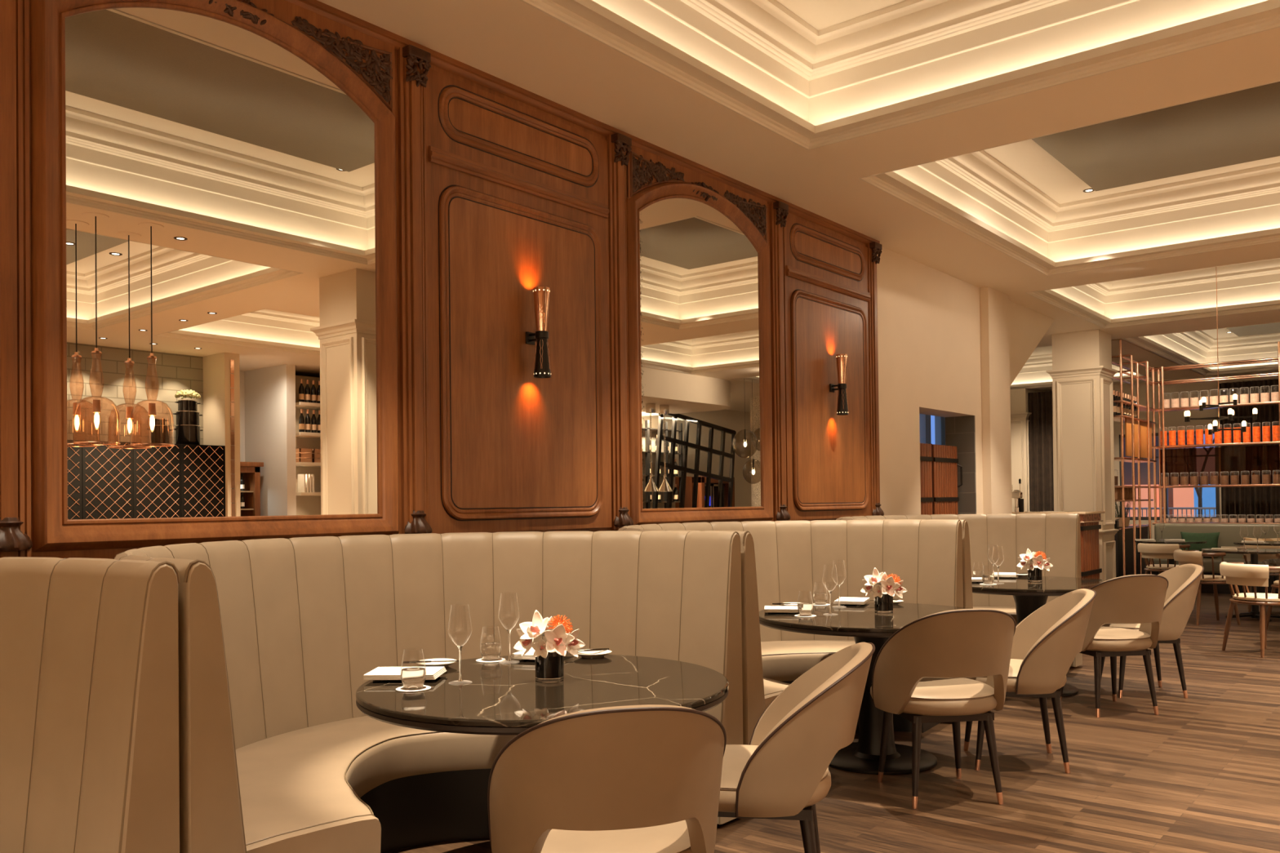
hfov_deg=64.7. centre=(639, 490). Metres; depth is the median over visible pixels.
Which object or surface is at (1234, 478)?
glass jar
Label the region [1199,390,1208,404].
glass jar
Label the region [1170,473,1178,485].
glass jar
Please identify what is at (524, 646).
bloom
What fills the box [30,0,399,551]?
arched mirror
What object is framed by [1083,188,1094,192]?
recessed light
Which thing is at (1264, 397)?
glass jar
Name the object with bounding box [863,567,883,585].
bloom
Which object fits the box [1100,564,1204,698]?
dining chair
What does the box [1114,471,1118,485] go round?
glass jar
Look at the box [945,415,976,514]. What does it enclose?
wall
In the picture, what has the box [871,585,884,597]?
bloom
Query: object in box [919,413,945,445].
window
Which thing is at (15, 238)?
pilaster
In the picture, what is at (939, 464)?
door
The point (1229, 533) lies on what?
banquette
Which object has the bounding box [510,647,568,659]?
folded napkin
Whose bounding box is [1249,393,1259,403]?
glass jar
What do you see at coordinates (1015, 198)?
trim
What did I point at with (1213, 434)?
facade
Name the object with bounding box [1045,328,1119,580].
column
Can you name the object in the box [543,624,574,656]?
bloom
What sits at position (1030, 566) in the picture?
bloom
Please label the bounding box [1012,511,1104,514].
countertop
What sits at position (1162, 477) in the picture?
glass jar
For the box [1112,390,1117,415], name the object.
wine bottle
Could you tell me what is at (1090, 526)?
sideboard
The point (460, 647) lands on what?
wine glass
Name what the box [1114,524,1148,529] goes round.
countertop
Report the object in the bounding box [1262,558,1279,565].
bistro table
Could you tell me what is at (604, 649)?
table knife
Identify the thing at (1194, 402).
glass jar
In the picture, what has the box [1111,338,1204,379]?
trim
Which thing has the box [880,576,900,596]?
bloom
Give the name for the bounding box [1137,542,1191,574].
spindle chair
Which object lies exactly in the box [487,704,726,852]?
dining chair
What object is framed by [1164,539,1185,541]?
folded napkin
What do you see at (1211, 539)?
cushion
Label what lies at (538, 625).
bloom
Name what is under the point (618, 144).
pilaster
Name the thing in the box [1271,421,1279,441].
glass jar
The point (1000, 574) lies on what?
folded napkin
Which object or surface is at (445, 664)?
plate
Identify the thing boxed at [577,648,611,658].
plate
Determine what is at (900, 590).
bloom
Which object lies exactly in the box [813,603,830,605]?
coaster
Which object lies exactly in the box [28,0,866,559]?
trim
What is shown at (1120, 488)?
carton
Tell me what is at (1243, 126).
ceiling panel
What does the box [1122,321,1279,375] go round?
trim
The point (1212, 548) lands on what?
folded napkin
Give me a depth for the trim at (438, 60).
5.33 m
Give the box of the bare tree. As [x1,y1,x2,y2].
[1176,435,1214,516]
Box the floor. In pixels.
[386,592,1279,852]
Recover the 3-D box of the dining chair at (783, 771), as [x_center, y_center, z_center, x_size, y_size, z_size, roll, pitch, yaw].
[0.399,0.935,3.293,0.734,0.878,0.616,-1,-1,10]
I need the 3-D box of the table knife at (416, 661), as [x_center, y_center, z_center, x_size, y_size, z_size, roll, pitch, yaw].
[-0.758,0.619,3.668,0.200,0.009,0.014,-1,-1,-7]
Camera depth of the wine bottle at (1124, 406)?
14.04 m
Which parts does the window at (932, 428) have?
pane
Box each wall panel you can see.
[425,68,611,533]
[782,214,871,519]
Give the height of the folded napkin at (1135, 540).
0.018 m
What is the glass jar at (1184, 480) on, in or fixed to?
on the shelving at (1252, 460)
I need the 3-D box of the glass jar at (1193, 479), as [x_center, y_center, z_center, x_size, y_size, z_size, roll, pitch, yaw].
[8.148,-0.180,14.860,0.108,0.193,0.108,-1,-1,39]
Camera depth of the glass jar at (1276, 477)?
14.17 m
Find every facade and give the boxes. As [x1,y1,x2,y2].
[1123,434,1195,516]
[1195,433,1214,448]
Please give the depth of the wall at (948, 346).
9.52 m
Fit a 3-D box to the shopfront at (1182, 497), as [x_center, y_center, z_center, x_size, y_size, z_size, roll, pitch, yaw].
[11.680,0.650,21.648,0.390,1.600,0.300,-1,-1,39]
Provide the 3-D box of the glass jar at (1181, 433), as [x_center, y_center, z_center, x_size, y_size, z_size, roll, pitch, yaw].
[8.017,-0.818,14.969,0.100,0.283,0.100,-1,-1,39]
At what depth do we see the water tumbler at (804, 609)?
5.12 m
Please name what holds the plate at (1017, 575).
on the round table at (1028, 597)
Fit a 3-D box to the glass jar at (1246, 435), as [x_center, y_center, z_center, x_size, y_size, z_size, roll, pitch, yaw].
[8.667,-0.831,14.437,0.100,0.283,0.100,-1,-1,39]
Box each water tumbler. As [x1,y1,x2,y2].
[400,648,426,688]
[480,626,501,659]
[797,591,813,615]
[813,588,827,604]
[972,565,984,577]
[982,568,994,584]
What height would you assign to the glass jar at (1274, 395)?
0.233 m
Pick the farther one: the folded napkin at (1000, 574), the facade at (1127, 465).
the facade at (1127, 465)
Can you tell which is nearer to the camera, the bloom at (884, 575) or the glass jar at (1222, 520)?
the bloom at (884, 575)
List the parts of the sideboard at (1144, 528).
copper rail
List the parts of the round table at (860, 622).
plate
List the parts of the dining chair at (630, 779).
seat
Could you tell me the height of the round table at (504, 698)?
0.750 m
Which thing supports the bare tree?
on the floor
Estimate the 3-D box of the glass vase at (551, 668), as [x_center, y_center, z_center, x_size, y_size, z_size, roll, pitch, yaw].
[-0.302,0.574,3.374,0.095,0.114,0.095,-1,-1,39]
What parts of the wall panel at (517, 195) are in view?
moulding, rail, moulding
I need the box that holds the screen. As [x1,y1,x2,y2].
[1111,339,1157,576]
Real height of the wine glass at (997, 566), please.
0.258 m
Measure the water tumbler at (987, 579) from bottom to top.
0.122 m
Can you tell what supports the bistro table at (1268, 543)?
on the floor
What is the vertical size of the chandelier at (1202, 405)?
2.060 m
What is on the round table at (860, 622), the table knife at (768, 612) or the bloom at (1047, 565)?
the table knife at (768, 612)
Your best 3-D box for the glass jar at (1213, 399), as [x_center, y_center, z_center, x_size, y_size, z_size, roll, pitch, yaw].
[8.349,-1.359,14.698,0.116,0.233,0.116,-1,-1,39]
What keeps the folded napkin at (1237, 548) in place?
on the bistro table at (1255, 613)
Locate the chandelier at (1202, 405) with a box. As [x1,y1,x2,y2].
[1184,266,1257,435]
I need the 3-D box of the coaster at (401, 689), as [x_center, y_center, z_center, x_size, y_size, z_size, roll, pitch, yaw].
[-0.725,0.633,3.235,0.111,0.004,0.111,-1,-1,39]
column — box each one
[1009,388,1035,511]
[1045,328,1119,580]
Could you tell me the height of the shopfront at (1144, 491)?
1.600 m
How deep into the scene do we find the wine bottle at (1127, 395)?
14.28 m
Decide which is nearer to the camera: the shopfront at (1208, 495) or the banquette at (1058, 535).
the banquette at (1058, 535)
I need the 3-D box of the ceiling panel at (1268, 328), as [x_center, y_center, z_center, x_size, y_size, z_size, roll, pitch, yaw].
[10.570,-2.669,13.898,4.725,0.050,4.310,-1,-1,39]
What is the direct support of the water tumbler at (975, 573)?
on the coaster
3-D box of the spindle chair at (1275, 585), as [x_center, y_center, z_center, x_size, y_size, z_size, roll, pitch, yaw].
[6.495,0.996,9.893,0.552,0.768,0.586,-1,-1,-2]
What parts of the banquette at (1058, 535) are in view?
seat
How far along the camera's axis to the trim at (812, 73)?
5.43 m
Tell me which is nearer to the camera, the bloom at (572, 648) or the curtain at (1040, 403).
the bloom at (572, 648)
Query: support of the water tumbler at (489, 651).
on the coaster at (480, 660)
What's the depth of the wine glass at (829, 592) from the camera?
5.21 m
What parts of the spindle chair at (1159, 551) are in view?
rail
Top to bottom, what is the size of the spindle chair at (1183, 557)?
0.768 m
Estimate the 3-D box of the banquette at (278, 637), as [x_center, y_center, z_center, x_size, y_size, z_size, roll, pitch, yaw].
[-0.850,0.785,3.774,1.365,1.213,2.398,-1,-1,39]
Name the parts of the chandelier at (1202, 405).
bulb, bulb, bulb, bulb, rod, bulb, bulb, bulb, bulb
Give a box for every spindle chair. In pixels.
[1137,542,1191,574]
[1173,549,1240,625]
[1219,561,1279,657]
[1240,545,1279,612]
[1266,553,1279,629]
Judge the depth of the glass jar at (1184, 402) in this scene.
14.90 m
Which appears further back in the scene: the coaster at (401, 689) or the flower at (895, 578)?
the flower at (895, 578)
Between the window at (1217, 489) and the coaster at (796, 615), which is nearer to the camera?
the coaster at (796, 615)
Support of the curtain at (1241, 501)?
on the floor
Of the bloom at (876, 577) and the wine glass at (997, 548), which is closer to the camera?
the bloom at (876, 577)
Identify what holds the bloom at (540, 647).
in the glass vase at (551, 668)
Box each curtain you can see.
[1028,391,1053,511]
[1219,378,1279,522]
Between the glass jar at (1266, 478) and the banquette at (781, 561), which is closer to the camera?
the banquette at (781, 561)
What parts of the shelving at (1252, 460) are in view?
rail, rail, long shelf, long shelf, long shelf, long shelf, amber pane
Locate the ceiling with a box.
[317,0,1279,391]
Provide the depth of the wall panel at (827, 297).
7.65 m
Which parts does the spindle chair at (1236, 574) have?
leg, rail, leg, leg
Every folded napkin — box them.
[363,666,446,679]
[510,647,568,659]
[764,605,798,613]
[833,596,870,604]
[971,577,982,582]
[992,572,1016,577]
[1134,538,1155,541]
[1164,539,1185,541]
[1211,547,1237,550]
[1221,546,1246,549]
[1241,541,1264,542]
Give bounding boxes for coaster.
[395,685,431,692]
[475,657,506,662]
[794,614,816,617]
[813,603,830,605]
[979,583,996,585]
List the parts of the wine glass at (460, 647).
stem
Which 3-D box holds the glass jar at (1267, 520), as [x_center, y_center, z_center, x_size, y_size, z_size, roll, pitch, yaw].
[8.878,0.390,14.262,0.100,0.113,0.100,-1,-1,39]
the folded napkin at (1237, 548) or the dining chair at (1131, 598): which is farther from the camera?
the folded napkin at (1237, 548)
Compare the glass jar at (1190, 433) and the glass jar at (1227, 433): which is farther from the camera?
the glass jar at (1190, 433)
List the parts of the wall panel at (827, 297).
moulding, rail, moulding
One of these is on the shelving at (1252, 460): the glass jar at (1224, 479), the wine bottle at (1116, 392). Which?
the glass jar at (1224, 479)
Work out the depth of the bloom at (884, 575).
5.31 m
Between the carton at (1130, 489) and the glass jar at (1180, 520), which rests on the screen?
the carton at (1130, 489)
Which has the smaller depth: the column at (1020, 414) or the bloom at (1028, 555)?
the bloom at (1028, 555)
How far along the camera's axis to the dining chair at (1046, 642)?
4.92 m
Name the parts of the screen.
rail, rail, shelf, shelf, shelf, shelf, shelf, tan panel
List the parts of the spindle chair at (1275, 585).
leg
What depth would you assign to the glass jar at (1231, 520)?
14.50 m
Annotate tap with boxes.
[1011,479,1023,511]
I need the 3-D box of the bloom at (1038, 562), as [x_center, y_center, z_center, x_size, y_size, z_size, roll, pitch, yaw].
[2.779,0.496,7.031,0.104,0.103,0.045,-1,-1,10]
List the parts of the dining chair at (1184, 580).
leg, seat, leg, leg, seat frame, leg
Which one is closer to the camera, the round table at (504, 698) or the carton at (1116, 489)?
the round table at (504, 698)
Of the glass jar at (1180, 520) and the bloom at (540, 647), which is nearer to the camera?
the bloom at (540, 647)
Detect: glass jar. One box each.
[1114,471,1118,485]
[1160,426,1167,445]
[1160,472,1168,485]
[1164,392,1170,408]
[1168,430,1176,445]
[1169,515,1177,522]
[1170,391,1179,408]
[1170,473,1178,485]
[1177,426,1185,444]
[1177,515,1185,522]
[1180,391,1189,407]
[1180,473,1188,485]
[1186,427,1194,444]
[1186,515,1193,522]
[1190,391,1199,406]
[1190,471,1198,485]
[1194,515,1202,522]
[1195,429,1203,444]
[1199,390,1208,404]
[1200,471,1208,484]
[1203,515,1211,522]
[1204,428,1213,444]
[1209,389,1217,404]
[1209,471,1218,484]
[1211,515,1219,522]
[1213,430,1222,444]
[1219,388,1228,404]
[1220,475,1228,484]
[1220,515,1228,522]
[1223,423,1231,443]
[1229,387,1239,404]
[1229,515,1237,522]
[1230,471,1239,484]
[1232,427,1241,443]
[1238,515,1246,522]
[1239,386,1248,403]
[1240,471,1249,484]
[1242,426,1250,442]
[1246,514,1255,522]
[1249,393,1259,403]
[1251,475,1260,484]
[1252,422,1260,442]
[1256,514,1263,522]
[1260,389,1270,402]
[1262,426,1271,441]
[1262,470,1271,484]
[1265,514,1273,522]
[1271,386,1278,401]
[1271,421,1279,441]
[1272,474,1279,484]
[1274,514,1279,522]
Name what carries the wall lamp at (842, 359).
attached to the wall panel at (827, 297)
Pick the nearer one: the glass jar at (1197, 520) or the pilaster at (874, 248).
the pilaster at (874, 248)
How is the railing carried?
on the floor
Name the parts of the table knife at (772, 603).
handle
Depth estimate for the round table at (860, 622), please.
5.12 m
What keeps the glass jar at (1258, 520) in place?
on the shelving at (1252, 460)
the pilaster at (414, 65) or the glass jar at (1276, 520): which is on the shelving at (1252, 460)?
the glass jar at (1276, 520)
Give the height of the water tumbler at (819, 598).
0.122 m
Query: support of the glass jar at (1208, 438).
on the shelving at (1252, 460)
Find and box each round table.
[355,653,728,735]
[759,602,971,774]
[971,575,1106,697]
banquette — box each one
[0,556,180,852]
[113,530,742,852]
[617,520,963,745]
[835,513,1082,666]
[1146,523,1279,594]
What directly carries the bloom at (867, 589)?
in the glass vase at (883, 605)
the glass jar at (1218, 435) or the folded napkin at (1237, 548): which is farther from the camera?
the glass jar at (1218, 435)
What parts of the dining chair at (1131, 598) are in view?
leg, leg, leg, seat frame, seat, leg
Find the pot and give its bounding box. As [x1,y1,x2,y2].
[1115,517,1129,526]
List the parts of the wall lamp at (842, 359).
lamp shade, lamp shade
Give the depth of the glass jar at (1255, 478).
14.33 m
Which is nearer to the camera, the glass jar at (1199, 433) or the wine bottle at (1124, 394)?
the wine bottle at (1124, 394)
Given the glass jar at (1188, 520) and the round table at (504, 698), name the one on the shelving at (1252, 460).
the glass jar at (1188, 520)
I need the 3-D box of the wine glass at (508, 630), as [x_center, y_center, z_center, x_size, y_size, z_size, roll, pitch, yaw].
[-0.488,0.509,3.765,0.080,0.258,0.080,-1,-1,39]
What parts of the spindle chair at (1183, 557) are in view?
leg, rail, leg, leg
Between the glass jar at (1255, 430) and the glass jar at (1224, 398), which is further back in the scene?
the glass jar at (1224, 398)
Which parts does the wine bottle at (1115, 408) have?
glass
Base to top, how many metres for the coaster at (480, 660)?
0.004 m
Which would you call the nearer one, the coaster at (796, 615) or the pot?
the coaster at (796, 615)
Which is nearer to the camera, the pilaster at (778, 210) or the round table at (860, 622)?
the round table at (860, 622)
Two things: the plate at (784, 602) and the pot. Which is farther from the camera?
the pot
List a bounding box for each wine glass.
[448,610,472,682]
[497,593,519,662]
[822,565,838,615]
[831,562,846,608]
[991,548,1004,583]
[992,547,999,581]
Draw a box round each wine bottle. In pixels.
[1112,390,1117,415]
[1115,391,1119,415]
[1122,392,1125,415]
[1123,393,1128,416]
[1126,394,1131,416]
[1133,395,1137,417]
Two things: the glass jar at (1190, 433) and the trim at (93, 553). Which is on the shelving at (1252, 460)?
the glass jar at (1190, 433)
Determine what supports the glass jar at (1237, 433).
on the shelving at (1252, 460)
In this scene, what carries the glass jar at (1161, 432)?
on the shelving at (1252, 460)
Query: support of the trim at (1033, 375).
attached to the ceiling
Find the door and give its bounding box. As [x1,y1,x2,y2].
[920,443,962,515]
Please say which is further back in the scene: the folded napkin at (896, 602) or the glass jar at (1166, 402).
the glass jar at (1166, 402)
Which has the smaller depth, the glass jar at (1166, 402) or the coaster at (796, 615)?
the coaster at (796, 615)
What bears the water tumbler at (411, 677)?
on the coaster at (401, 689)
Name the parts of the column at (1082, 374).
panel moulding, panel moulding, panel moulding, dado rail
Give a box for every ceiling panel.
[1031,81,1279,191]
[1226,322,1279,336]
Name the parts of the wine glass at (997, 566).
stem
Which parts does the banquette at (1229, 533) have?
seat, backrest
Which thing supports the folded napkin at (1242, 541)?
on the bistro table at (1268, 543)
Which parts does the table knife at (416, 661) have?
handle, blade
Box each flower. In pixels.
[546,614,573,633]
[884,573,901,584]
[1033,551,1046,559]
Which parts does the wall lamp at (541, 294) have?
lamp shade, lamp shade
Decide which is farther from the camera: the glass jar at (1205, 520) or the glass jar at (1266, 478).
the glass jar at (1205, 520)
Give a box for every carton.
[1114,487,1119,499]
[1119,487,1121,499]
[1124,488,1126,499]
[1126,488,1128,499]
[1128,488,1131,499]
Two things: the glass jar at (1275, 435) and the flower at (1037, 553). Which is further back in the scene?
the glass jar at (1275, 435)
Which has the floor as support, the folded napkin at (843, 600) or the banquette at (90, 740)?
the banquette at (90, 740)
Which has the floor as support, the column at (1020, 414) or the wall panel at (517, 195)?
the column at (1020, 414)
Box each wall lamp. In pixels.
[525,286,551,377]
[829,354,848,415]
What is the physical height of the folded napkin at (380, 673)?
0.018 m
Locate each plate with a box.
[416,658,457,667]
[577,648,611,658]
[780,602,801,605]
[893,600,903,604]
[1016,573,1027,577]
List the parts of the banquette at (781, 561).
seat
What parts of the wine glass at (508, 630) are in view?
stem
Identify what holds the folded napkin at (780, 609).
on the round table at (860, 622)
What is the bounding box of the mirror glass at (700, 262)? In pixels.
[639,198,761,508]
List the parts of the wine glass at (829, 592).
stem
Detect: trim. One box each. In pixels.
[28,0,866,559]
[284,0,879,244]
[520,0,1279,150]
[858,80,1279,275]
[1009,345,1151,389]
[1025,257,1279,328]
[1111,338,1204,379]
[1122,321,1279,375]
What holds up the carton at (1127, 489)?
on the screen
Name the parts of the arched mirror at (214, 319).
spandrel moulding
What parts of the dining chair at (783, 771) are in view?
seat frame, seat, leg, leg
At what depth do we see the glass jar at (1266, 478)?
14.25 m
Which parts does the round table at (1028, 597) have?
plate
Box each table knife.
[373,680,401,680]
[403,660,459,663]
[566,648,608,652]
[768,612,785,613]
[772,603,798,604]
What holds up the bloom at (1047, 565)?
in the glass vase at (1035, 575)
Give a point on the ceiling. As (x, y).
(513, 42)
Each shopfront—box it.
[1124,484,1159,516]
[1173,484,1194,516]
[1193,484,1216,516]
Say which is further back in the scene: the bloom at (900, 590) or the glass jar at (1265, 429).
the glass jar at (1265, 429)
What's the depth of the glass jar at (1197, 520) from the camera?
14.78 m
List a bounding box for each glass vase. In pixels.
[534,652,564,682]
[874,593,893,613]
[1027,568,1042,582]
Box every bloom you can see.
[513,626,533,656]
[519,609,548,639]
[531,639,551,658]
[541,616,553,635]
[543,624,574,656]
[565,629,585,657]
[860,577,873,596]
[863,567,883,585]
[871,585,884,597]
[876,572,886,585]
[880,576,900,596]
[893,580,907,598]
[1016,555,1026,569]
[1019,548,1034,561]
[1026,561,1035,570]
[1031,555,1047,569]
[1043,558,1053,571]
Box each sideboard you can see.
[1012,511,1104,579]
[1114,524,1148,577]
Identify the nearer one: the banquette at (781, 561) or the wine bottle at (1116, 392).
the banquette at (781, 561)
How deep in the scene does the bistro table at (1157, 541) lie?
13.16 m
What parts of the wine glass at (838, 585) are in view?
stem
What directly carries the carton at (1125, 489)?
on the screen
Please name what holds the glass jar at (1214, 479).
on the shelving at (1252, 460)
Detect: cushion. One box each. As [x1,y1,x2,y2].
[1180,532,1219,552]
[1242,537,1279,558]
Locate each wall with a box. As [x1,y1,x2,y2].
[876,246,1054,515]
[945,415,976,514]
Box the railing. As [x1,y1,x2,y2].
[1124,506,1215,516]
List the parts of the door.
handle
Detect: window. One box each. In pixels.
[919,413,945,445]
[1119,431,1219,519]
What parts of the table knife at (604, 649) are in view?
handle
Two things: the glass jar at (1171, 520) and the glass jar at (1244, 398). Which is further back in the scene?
the glass jar at (1171, 520)
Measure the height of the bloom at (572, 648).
0.093 m
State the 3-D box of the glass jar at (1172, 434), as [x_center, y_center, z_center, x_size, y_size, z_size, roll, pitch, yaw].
[7.925,-0.816,15.045,0.100,0.283,0.100,-1,-1,39]
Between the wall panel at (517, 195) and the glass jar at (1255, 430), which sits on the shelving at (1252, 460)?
the glass jar at (1255, 430)
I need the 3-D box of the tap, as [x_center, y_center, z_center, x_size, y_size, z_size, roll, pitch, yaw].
[4.140,0.048,11.098,0.115,0.364,0.100,-1,-1,39]
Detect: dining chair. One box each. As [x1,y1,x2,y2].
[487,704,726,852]
[717,642,875,852]
[870,608,1016,808]
[963,588,1096,773]
[1058,574,1168,717]
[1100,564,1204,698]
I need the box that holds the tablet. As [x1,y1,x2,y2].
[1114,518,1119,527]
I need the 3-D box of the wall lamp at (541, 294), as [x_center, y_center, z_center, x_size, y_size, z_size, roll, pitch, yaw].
[-0.521,-0.811,5.197,0.137,0.456,0.090,-1,-1,39]
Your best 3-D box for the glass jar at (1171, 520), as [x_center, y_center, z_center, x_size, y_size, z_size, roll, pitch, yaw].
[7.935,0.409,15.034,0.100,0.113,0.100,-1,-1,39]
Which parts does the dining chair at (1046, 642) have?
leg, leg, seat, seat frame, leg, leg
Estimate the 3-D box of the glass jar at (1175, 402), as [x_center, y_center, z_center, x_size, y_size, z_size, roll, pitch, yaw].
[7.955,-1.351,15.021,0.116,0.233,0.116,-1,-1,39]
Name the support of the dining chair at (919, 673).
on the floor
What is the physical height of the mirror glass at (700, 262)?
1.965 m
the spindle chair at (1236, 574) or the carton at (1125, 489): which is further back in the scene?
the carton at (1125, 489)
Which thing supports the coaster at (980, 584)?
on the round table at (1028, 597)
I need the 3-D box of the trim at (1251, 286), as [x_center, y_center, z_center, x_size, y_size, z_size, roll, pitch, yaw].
[7.278,-2.416,9.768,6.035,0.614,2.950,-1,-1,39]
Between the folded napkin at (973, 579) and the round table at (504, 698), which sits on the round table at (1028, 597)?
the folded napkin at (973, 579)
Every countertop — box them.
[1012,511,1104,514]
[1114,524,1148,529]
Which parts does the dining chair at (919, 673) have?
leg, leg, seat, seat frame, leg, leg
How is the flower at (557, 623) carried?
in the glass vase at (551, 668)
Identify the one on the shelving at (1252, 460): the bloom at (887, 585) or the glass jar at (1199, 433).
the glass jar at (1199, 433)
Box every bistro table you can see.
[1137,539,1206,564]
[1201,547,1279,622]
[1233,541,1279,594]
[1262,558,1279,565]
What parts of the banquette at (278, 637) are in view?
seat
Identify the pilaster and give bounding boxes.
[0,0,32,558]
[397,44,432,533]
[606,133,633,530]
[769,200,791,521]
[866,241,884,515]
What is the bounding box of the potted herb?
[1115,497,1132,526]
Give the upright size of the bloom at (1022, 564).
0.096 m
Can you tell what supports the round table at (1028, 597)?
on the floor
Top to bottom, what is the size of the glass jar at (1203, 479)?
0.193 m
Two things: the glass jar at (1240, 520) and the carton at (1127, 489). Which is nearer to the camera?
the carton at (1127, 489)
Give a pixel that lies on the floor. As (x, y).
(1202, 774)
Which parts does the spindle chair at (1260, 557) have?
leg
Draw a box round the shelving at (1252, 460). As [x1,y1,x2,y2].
[1145,341,1279,525]
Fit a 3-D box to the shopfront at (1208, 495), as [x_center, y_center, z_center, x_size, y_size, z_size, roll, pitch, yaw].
[12.215,0.639,21.209,0.985,1.600,0.300,-1,-1,39]
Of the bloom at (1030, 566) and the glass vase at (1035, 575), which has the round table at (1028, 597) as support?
the glass vase at (1035, 575)
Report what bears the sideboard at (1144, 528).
on the floor
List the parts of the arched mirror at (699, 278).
spandrel moulding, spandrel moulding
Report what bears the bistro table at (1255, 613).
on the floor
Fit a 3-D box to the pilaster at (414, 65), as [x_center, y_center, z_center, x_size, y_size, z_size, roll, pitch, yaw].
[-1.022,-0.817,4.659,0.082,2.440,0.151,-1,-1,39]
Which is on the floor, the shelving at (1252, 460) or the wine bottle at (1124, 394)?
the shelving at (1252, 460)
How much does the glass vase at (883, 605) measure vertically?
0.114 m
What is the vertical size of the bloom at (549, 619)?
0.073 m
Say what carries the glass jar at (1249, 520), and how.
on the shelving at (1252, 460)
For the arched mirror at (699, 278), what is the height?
2.241 m
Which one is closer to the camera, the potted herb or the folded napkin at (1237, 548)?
the folded napkin at (1237, 548)
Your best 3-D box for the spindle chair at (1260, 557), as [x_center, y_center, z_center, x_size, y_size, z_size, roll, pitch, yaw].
[7.246,1.006,11.629,0.586,0.768,0.552,-1,-1,31]
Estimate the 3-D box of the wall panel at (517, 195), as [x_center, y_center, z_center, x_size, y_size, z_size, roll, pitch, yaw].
[-0.581,-0.895,5.237,0.036,2.200,1.305,-1,-1,39]
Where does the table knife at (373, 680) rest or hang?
on the round table at (504, 698)
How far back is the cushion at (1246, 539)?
13.78 m
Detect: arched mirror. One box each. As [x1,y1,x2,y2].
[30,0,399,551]
[626,145,773,524]
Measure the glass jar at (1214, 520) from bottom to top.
0.113 m
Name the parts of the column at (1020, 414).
panel moulding, panel moulding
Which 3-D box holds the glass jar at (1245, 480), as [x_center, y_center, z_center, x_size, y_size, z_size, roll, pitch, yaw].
[8.651,-0.191,14.449,0.108,0.193,0.108,-1,-1,39]
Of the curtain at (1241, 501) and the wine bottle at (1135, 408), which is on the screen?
the wine bottle at (1135, 408)
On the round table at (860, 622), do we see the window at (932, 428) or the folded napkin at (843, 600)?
the folded napkin at (843, 600)
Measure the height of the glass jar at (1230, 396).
0.233 m
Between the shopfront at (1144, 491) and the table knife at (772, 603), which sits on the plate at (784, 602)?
the table knife at (772, 603)

